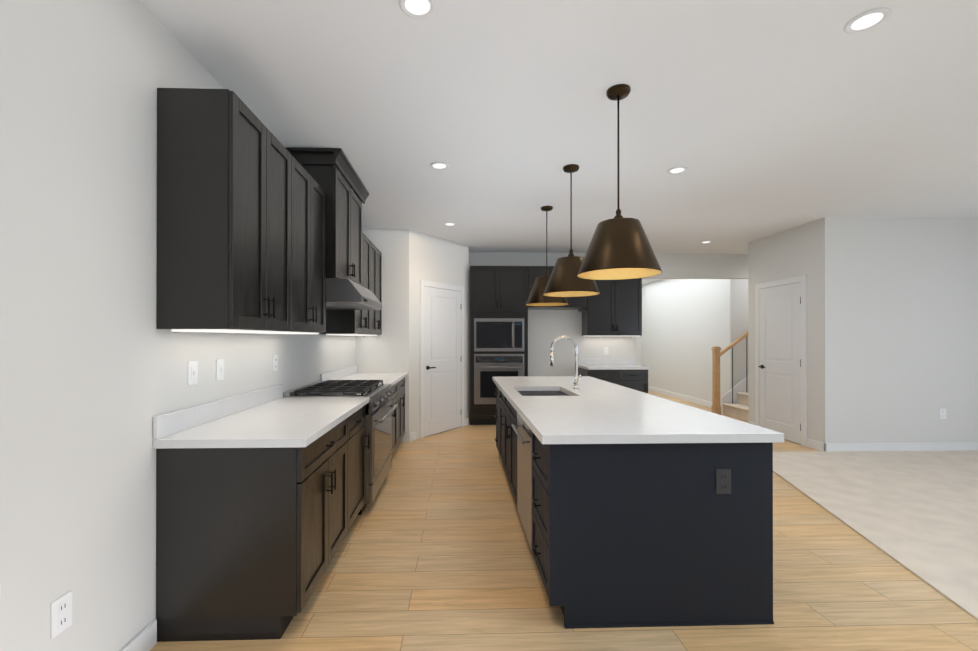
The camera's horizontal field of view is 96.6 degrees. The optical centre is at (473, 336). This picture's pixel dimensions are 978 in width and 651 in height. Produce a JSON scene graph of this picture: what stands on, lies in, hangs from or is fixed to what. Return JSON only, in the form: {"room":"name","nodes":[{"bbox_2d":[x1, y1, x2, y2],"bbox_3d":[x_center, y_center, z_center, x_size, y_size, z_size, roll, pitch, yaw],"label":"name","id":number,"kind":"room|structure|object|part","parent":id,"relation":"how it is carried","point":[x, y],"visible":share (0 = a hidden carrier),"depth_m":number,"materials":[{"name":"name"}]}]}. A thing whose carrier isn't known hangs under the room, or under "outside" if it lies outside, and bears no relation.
{"room":"kitchen","nodes":[
{"label":"kitchen","id":0,"kind":"room"},
{"bbox_2d":[0,0,355,650],"bbox_3d":[-1.434,-0.037,1.274,0.120,2.740,8.870,0,0,-2],"label":"wall","id":1,"kind":"structure","parent":0,"point":[94,360],"depth_m":1.56,"materials":[{"name":"white paint"}]},
{"bbox_2d":[51,590,71,638],"bbox_3d":[-1.375,0.927,1.455,0.008,0.118,0.075,0,0,-2],"label":"outlet","id":2,"kind":"object","parent":1,"relation":"attached to","point":[61,613],"visible":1,"depth_m":1.45,"materials":[{"name":"white plastic"}]},
{"bbox_2d":[120,620,156,650],"bbox_3d":[-1.306,1.275,-0.632,0.015,0.105,5.060,0,0,-2],"label":"baseboard","id":3,"kind":"structure","parent":1,"relation":"attached to","point":[145,639],"depth_m":1.83,"materials":[{"name":"white"}]},
{"bbox_2d":[188,361,197,385],"bbox_3d":[-1.396,0.180,2.170,0.013,0.118,0.075,0,0,-2],"label":"light switch","id":4,"kind":"object","parent":1,"relation":"attached to","point":[192,372],"visible":1,"depth_m":2.16,"materials":[{"name":"white plastic"}]},
{"bbox_2d":[216,359,223,380],"bbox_3d":[-1.404,0.181,2.417,0.013,0.118,0.075,0,0,-2],"label":"light switch","id":5,"kind":"object","parent":1,"relation":"attached to","point":[219,369],"visible":1,"depth_m":2.40,"materials":[{"name":"white plastic"}]},
{"bbox_2d":[157,88,296,331],"bbox_3d":[-1.239,-0.564,2.283,0.327,1.060,0.731,0,0,-2],"label":"upper cabinet","id":6,"kind":"object","parent":1,"relation":"attached to","point":[241,220],"depth_m":1.92,"materials":[{"name":"black wood"}]},
{"bbox_2d":[153,365,356,440],"bbox_3d":[-1.440,0.400,3.735,0.018,0.100,3.696,0,0,-2],"label":"backsplash","id":7,"kind":"structure","parent":1,"relation":"attached to","point":[164,424],"depth_m":2.36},
{"bbox_2d":[273,355,277,371],"bbox_3d":[-1.429,0.189,3.139,0.008,0.118,0.075,0,0,-2],"label":"outlet","id":8,"kind":"object","parent":1,"relation":"attached to","point":[275,362],"visible":1,"depth_m":3.13,"materials":[{"name":"white plastic"}]},
{"bbox_2d":[241,161,325,333],"bbox_3d":[-1.259,-0.563,2.897,0.327,1.060,0.731,0,0,-2],"label":"upper cabinet","id":9,"kind":"object","parent":1,"relation":"attached to","point":[311,198],"depth_m":2.93,"materials":[{"name":"black wood"}]},
{"bbox_2d":[286,148,368,285],"bbox_3d":[-1.223,-0.920,3.713,0.452,0.950,0.998,0,0,-2],"label":"upper cabinet","id":10,"kind":"object","parent":1,"relation":"attached to","point":[344,201],"visible":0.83,"depth_m":3.38,"materials":[{"name":"black wood"}]},
{"bbox_2d":[326,278,381,309],"bbox_3d":[-1.152,-0.348,3.714,0.593,0.184,0.884,0,0,-2],"label":"steel range hood","id":11,"kind":"object","parent":10,"relation":"attached to","point":[345,294],"visible":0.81,"depth_m":3.28,"materials":[{"name":"grey metal"}]},
{"bbox_2d":[320,232,371,335],"bbox_3d":[-1.312,-0.558,4.547,0.327,1.060,0.775,0,0,-2],"label":"upper cabinet","id":12,"kind":"object","parent":1,"relation":"attached to","point":[355,322],"depth_m":4.39,"materials":[{"name":"black wood"}]},
{"bbox_2d":[372,243,381,335],"bbox_3d":[-1.333,-0.556,5.204,0.327,1.060,0.774,0,0,-2],"label":"upper cabinet","id":13,"kind":"object","parent":1,"relation":"attached to","point":[376,254],"depth_m":5.24,"materials":[{"name":"black wood"}]},
{"bbox_2d":[356,228,408,441],"bbox_3d":[-1.174,-0.024,5.660,0.680,2.740,0.120,0,0,-2],"label":"wall","id":14,"kind":"structure","parent":0,"point":[387,350],"depth_m":5.61,"materials":[{"name":"white paint"}]},
{"bbox_2d":[409,229,468,438],"bbox_3d":[-0.496,-0.023,6.186,0.100,2.740,1.330,0,0,35],"label":"wall","id":15,"kind":"structure","parent":0,"point":[436,259],"depth_m":5.89,"materials":[{"name":"white paint"}]},
{"bbox_2d":[409,418,468,440],"bbox_3d":[-0.454,1.294,6.141,0.015,0.105,1.310,0,0,35],"label":"baseboard","id":16,"kind":"structure","parent":15,"relation":"attached to","point":[412,436],"depth_m":5.67,"materials":[{"name":"white"}]},
{"bbox_2d":[420,280,463,438],"bbox_3d":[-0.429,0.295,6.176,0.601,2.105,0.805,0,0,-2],"label":"door","id":17,"kind":"structure","parent":15,"relation":"attached to","point":[441,357],"depth_m":6.13,"materials":[{"name":"white wood"}]},
{"bbox_2d":[469,252,635,375],"bbox_3d":[1.297,-0.020,7.229,2.780,2.740,0.100,0,0,-2],"label":"wall","id":18,"kind":"structure","parent":0,"point":[546,328],"depth_m":7.18,"materials":[{"name":"white paint"}]},
{"bbox_2d":[528,266,586,309],"bbox_3d":[1.275,-0.766,6.887,0.907,0.630,0.580,0,0,-2],"label":"upper cabinet","id":19,"kind":"object","parent":18,"relation":"attached to","point":[574,303],"visible":0.33,"depth_m":6.64,"materials":[{"name":"black wood"}]},
{"bbox_2d":[578,278,641,335],"bbox_3d":[2.195,-0.545,7.025,0.929,1.071,0.364,0,0,-2],"label":"wall cabinet","id":20,"kind":"object","parent":18,"relation":"attached to","point":[614,308],"visible":0.71,"depth_m":6.88,"materials":[{"name":"black wood"}]},
{"bbox_2d":[141,0,977,284],"bbox_3d":[3.196,-1.458,4.343,9.570,0.120,14.700,0,0,-2],"label":"ceiling","id":21,"kind":"structure","parent":0,"point":[759,119],"depth_m":2.65,"materials":[{"name":"white paint"}]},
{"bbox_2d":[399,0,435,18],"bbox_3d":[-0.237,-1.401,1.841,0.156,0.006,0.156,0,0,-2],"label":"recessed light","id":22,"kind":"object","parent":21,"relation":"in","point":[419,9],"visible":1,"depth_m":1.85,"materials":[{"name":"white"}]},
{"bbox_2d":[430,162,448,169],"bbox_3d":[-0.280,-1.397,3.558,0.156,0.006,0.156,0,0,-2],"label":"recessed light","id":23,"kind":"object","parent":21,"relation":"in","point":[439,165],"visible":1,"depth_m":3.55,"materials":[{"name":"white"}]},
{"bbox_2d":[444,222,455,225],"bbox_3d":[-0.295,-1.391,5.381,0.156,0.006,0.156,0,0,-2],"label":"recessed light","id":24,"kind":"object","parent":21,"relation":"in","point":[450,224],"visible":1,"depth_m":5.38,"materials":[{"name":"white"}]},
{"bbox_2d":[526,206,567,305],"bbox_3d":[0.788,-0.873,4.694,0.456,1.047,0.456,0,0,-2],"label":"pendant light","id":25,"kind":"object","parent":21,"relation":"hanging from","point":[536,297],"visible":0.77,"depth_m":4.58,"materials":[{"name":"brown metal"}]},
{"bbox_2d":[543,164,599,296],"bbox_3d":[0.803,-0.876,3.591,0.456,1.047,0.456,0,0,-2],"label":"pendant light","id":26,"kind":"object","parent":21,"relation":"hanging from","point":[565,280],"visible":0.94,"depth_m":3.47,"materials":[{"name":"brown metal"}]},
{"bbox_2d":[577,84,661,279],"bbox_3d":[0.824,-0.879,2.479,0.456,1.047,0.456,0,0,-2],"label":"pendant light","id":27,"kind":"object","parent":21,"relation":"hanging from","point":[619,247],"visible":1,"depth_m":2.36,"materials":[{"name":"brown metal"}]},
{"bbox_2d":[667,167,687,173],"bbox_3d":[1.708,-1.396,3.655,0.156,0.006,0.156,0,0,-2],"label":"recessed light","id":28,"kind":"object","parent":21,"relation":"in","point":[676,170],"visible":1,"depth_m":3.65,"materials":[{"name":"white"}]},
{"bbox_2d":[844,8,890,33],"bbox_3d":[1.747,-1.401,1.935,0.156,0.006,0.156,0,0,-2],"label":"recessed light","id":29,"kind":"object","parent":21,"relation":"in","point":[867,20],"visible":1,"depth_m":1.93,"materials":[{"name":"white"}]},
{"bbox_2d":[150,390,977,650],"bbox_3d":[3.196,1.392,4.335,9.570,0.100,14.700,0,0,-2],"label":"floor","id":30,"kind":"structure","parent":0,"point":[434,552],"depth_m":2.30,"materials":[{"name":"brown wood"}]},
{"bbox_2d":[156,417,352,641],"bbox_3d":[-1.091,0.911,2.347,0.627,0.850,0.859,0,0,-2],"label":"base cabinet","id":31,"kind":"object","parent":30,"relation":"on","point":[260,497],"depth_m":1.92,"materials":[{"name":"black wood"}]},
{"bbox_2d":[153,397,368,448],"bbox_3d":[-1.084,0.467,2.572,0.655,0.040,1.348,0,0,-2],"label":"countertop","id":32,"kind":"structure","parent":31,"relation":"on","point":[286,422],"depth_m":2.17,"materials":[{"name":"white stone"}]},
{"bbox_2d":[283,380,397,514],"bbox_3d":[-1.071,0.873,3.704,0.736,0.935,0.904,0,0,-2],"label":"gas range","id":33,"kind":"object","parent":30,"relation":"on","point":[379,410],"visible":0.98,"depth_m":3.46,"materials":[{"name":"silver metal"}]},
{"bbox_2d":[353,405,368,521],"bbox_3d":[-1.111,0.913,2.951,0.627,0.850,0.585,0,0,-2],"label":"base cabinet","id":34,"kind":"object","parent":30,"relation":"on","point":[359,418],"depth_m":3.06,"materials":[{"name":"black wood"}]},
{"bbox_2d":[389,381,400,455],"bbox_3d":[-1.162,0.917,4.547,0.627,0.850,0.775,0,0,-2],"label":"base cabinet","id":35,"kind":"object","parent":30,"relation":"on","point":[395,398],"depth_m":4.84,"materials":[{"name":"black wood"}]},
{"bbox_2d":[337,373,406,388],"bbox_3d":[-1.158,0.473,4.877,0.655,0.040,1.432,0,0,-2],"label":"countertop","id":36,"kind":"structure","parent":35,"relation":"on","point":[388,378],"depth_m":4.87,"materials":[{"name":"white stone"}]},
{"bbox_2d":[401,381,404,438],"bbox_3d":[-1.183,0.919,5.204,0.627,0.850,0.774,0,0,-2],"label":"base cabinet","id":37,"kind":"object","parent":30,"relation":"on","point":[402,382],"depth_m":5.41,"materials":[{"name":"black wood"}]},
{"bbox_2d":[469,266,527,424],"bbox_3d":[0.379,0.134,6.837,0.880,2.430,0.619,0,0,-2],"label":"tall cabinet","id":38,"kind":"object","parent":30,"relation":"on","point":[498,324],"visible":0.79,"depth_m":6.60,"materials":[{"name":"black wood"}]},
{"bbox_2d":[578,359,649,392],"bbox_3d":[2.207,0.854,6.912,0.952,0.990,0.580,0,0,-2],"label":"base cabinet","id":39,"kind":"object","parent":30,"relation":"on","point":[627,373],"visible":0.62,"depth_m":6.67,"materials":[{"name":"black wood"}]},
{"bbox_2d":[493,380,773,628],"bbox_3d":[0.800,0.914,3.493,1.097,0.850,2.973,0,0,-2],"label":"kitchen island","id":40,"kind":"object","parent":30,"relation":"on","point":[629,516],"depth_m":2.02,"materials":[{"name":"black wood"}]},
{"bbox_2d":[492,376,783,443],"bbox_3d":[0.821,0.469,3.498,1.120,0.040,3.024,0,0,-2],"label":"island countertop","id":41,"kind":"structure","parent":40,"relation":"on","point":[598,411],"depth_m":2.38,"materials":[{"name":"white stone"}]},
{"bbox_2d":[520,388,567,395],"bbox_3d":[0.581,0.596,3.647,0.464,0.236,0.674,0,0,-2],"label":"sink","id":42,"kind":"object","parent":41,"relation":"in","point":[527,391],"depth_m":3.85,"materials":[{"name":"silver metal"}]},
{"bbox_2d":[548,336,579,387],"bbox_3d":[0.775,0.219,3.695,0.259,0.462,0.092,0,0,-2],"label":"faucet","id":43,"kind":"object","parent":41,"relation":"on","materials":[{"name":"silver metal"}]},
{"bbox_2d":[716,469,730,493],"bbox_3d":[1.159,0.670,2.019,0.070,0.115,0.008,0,0,-2],"label":"outlet","id":44,"kind":"object","parent":40,"relation":"attached to","point":[723,481],"visible":1,"depth_m":2.02,"materials":[{"name":"grey plastic"}]},
{"bbox_2d":[711,331,748,420],"bbox_3d":[5.442,-0.032,7.087,2.533,2.763,1.190,0,0,-2],"label":"stairs","id":45,"kind":"structure","parent":30,"relation":"on","point":[735,401],"depth_m":7.55,"materials":[{"name":"brown wood"}]},
{"bbox_3d":[5.407,-0.126,7.611,2.328,2.571,0.068,0,0,-2],"label":"handrail","id":46,"kind":"part","parent":45,"relation":"part of","materials":[{"name":"brown wood"}]},
{"bbox_2d":[773,450,977,620],"bbox_3d":[4.474,1.326,1.051,7.225,0.012,8.055,0,0,-2],"label":"room carpet","id":47,"kind":"object","parent":30,"relation":"on","point":[915,513],"visible":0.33,"depth_m":3.51,"materials":[{"name":"beige carpet"}]},
{"bbox_2d":[636,336,641,365],"bbox_3d":[3.500,-0.007,11.552,2.100,2.740,0.100,0,0,-2],"label":"wall","id":48,"kind":"structure","parent":0,"point":[638,350],"depth_m":11.53,"materials":[{"name":"white paint"}]},
{"bbox_2d":[642,279,735,404],"bbox_3d":[4.562,-0.013,9.645,0.100,2.740,3.780,0,0,-2],"label":"wall","id":49,"kind":"structure","parent":0,"point":[688,325],"depth_m":9.18,"materials":[{"name":"white paint"}]},
{"bbox_2d":[648,386,721,410],"bbox_3d":[4.503,1.305,9.644,0.018,0.105,3.770,0,0,-2],"label":"baseboard","id":50,"kind":"structure","parent":49,"relation":"attached to","point":[687,398],"depth_m":9.33,"materials":[{"name":"white"}]},
{"bbox_2d":[642,253,747,278],"bbox_3d":[3.686,-1.185,7.309,2.000,0.410,0.100,0,0,-2],"label":"header beam","id":51,"kind":"structure","parent":0,"point":[700,266],"depth_m":7.26,"materials":[{"name":"white paint"}]},
{"bbox_2d":[736,279,748,384],"bbox_3d":[6.270,-0.018,7.859,3.200,2.740,0.100,0,0,-2],"label":"wall","id":52,"kind":"structure","parent":0,"point":[741,307],"depth_m":7.76,"materials":[{"name":"white paint"}]},
{"bbox_2d":[748,217,977,442],"bbox_3d":[6.005,-0.024,5.814,3.860,2.740,1.350,0,0,-2],"label":"wall block","id":53,"kind":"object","parent":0,"point":[892,330],"visible":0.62,"depth_m":5.11,"materials":[{"name":"white paint"}]},
{"bbox_2d":[755,275,806,446],"bbox_3d":[4.040,0.293,5.795,0.069,2.105,0.910,0,0,-2],"label":"door","id":54,"kind":"structure","parent":53,"relation":"attached to","point":[781,356],"depth_m":5.73,"materials":[{"name":"white wood"}]},
{"bbox_2d":[748,421,977,451],"bbox_3d":[5.997,1.294,5.803,3.875,0.105,1.365,0,0,-2],"label":"baseboard","id":55,"kind":"structure","parent":53,"relation":"attached to","point":[830,447],"depth_m":5.09,"materials":[{"name":"white"}]},
{"bbox_2d":[940,409,945,418],"bbox_3d":[5.514,0.901,5.116,0.075,0.118,0.008,0,0,-2],"label":"outlet","id":56,"kind":"object","parent":53,"relation":"attached to","point":[942,413],"visible":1,"depth_m":5.11,"materials":[{"name":"white plastic"}]}
]}

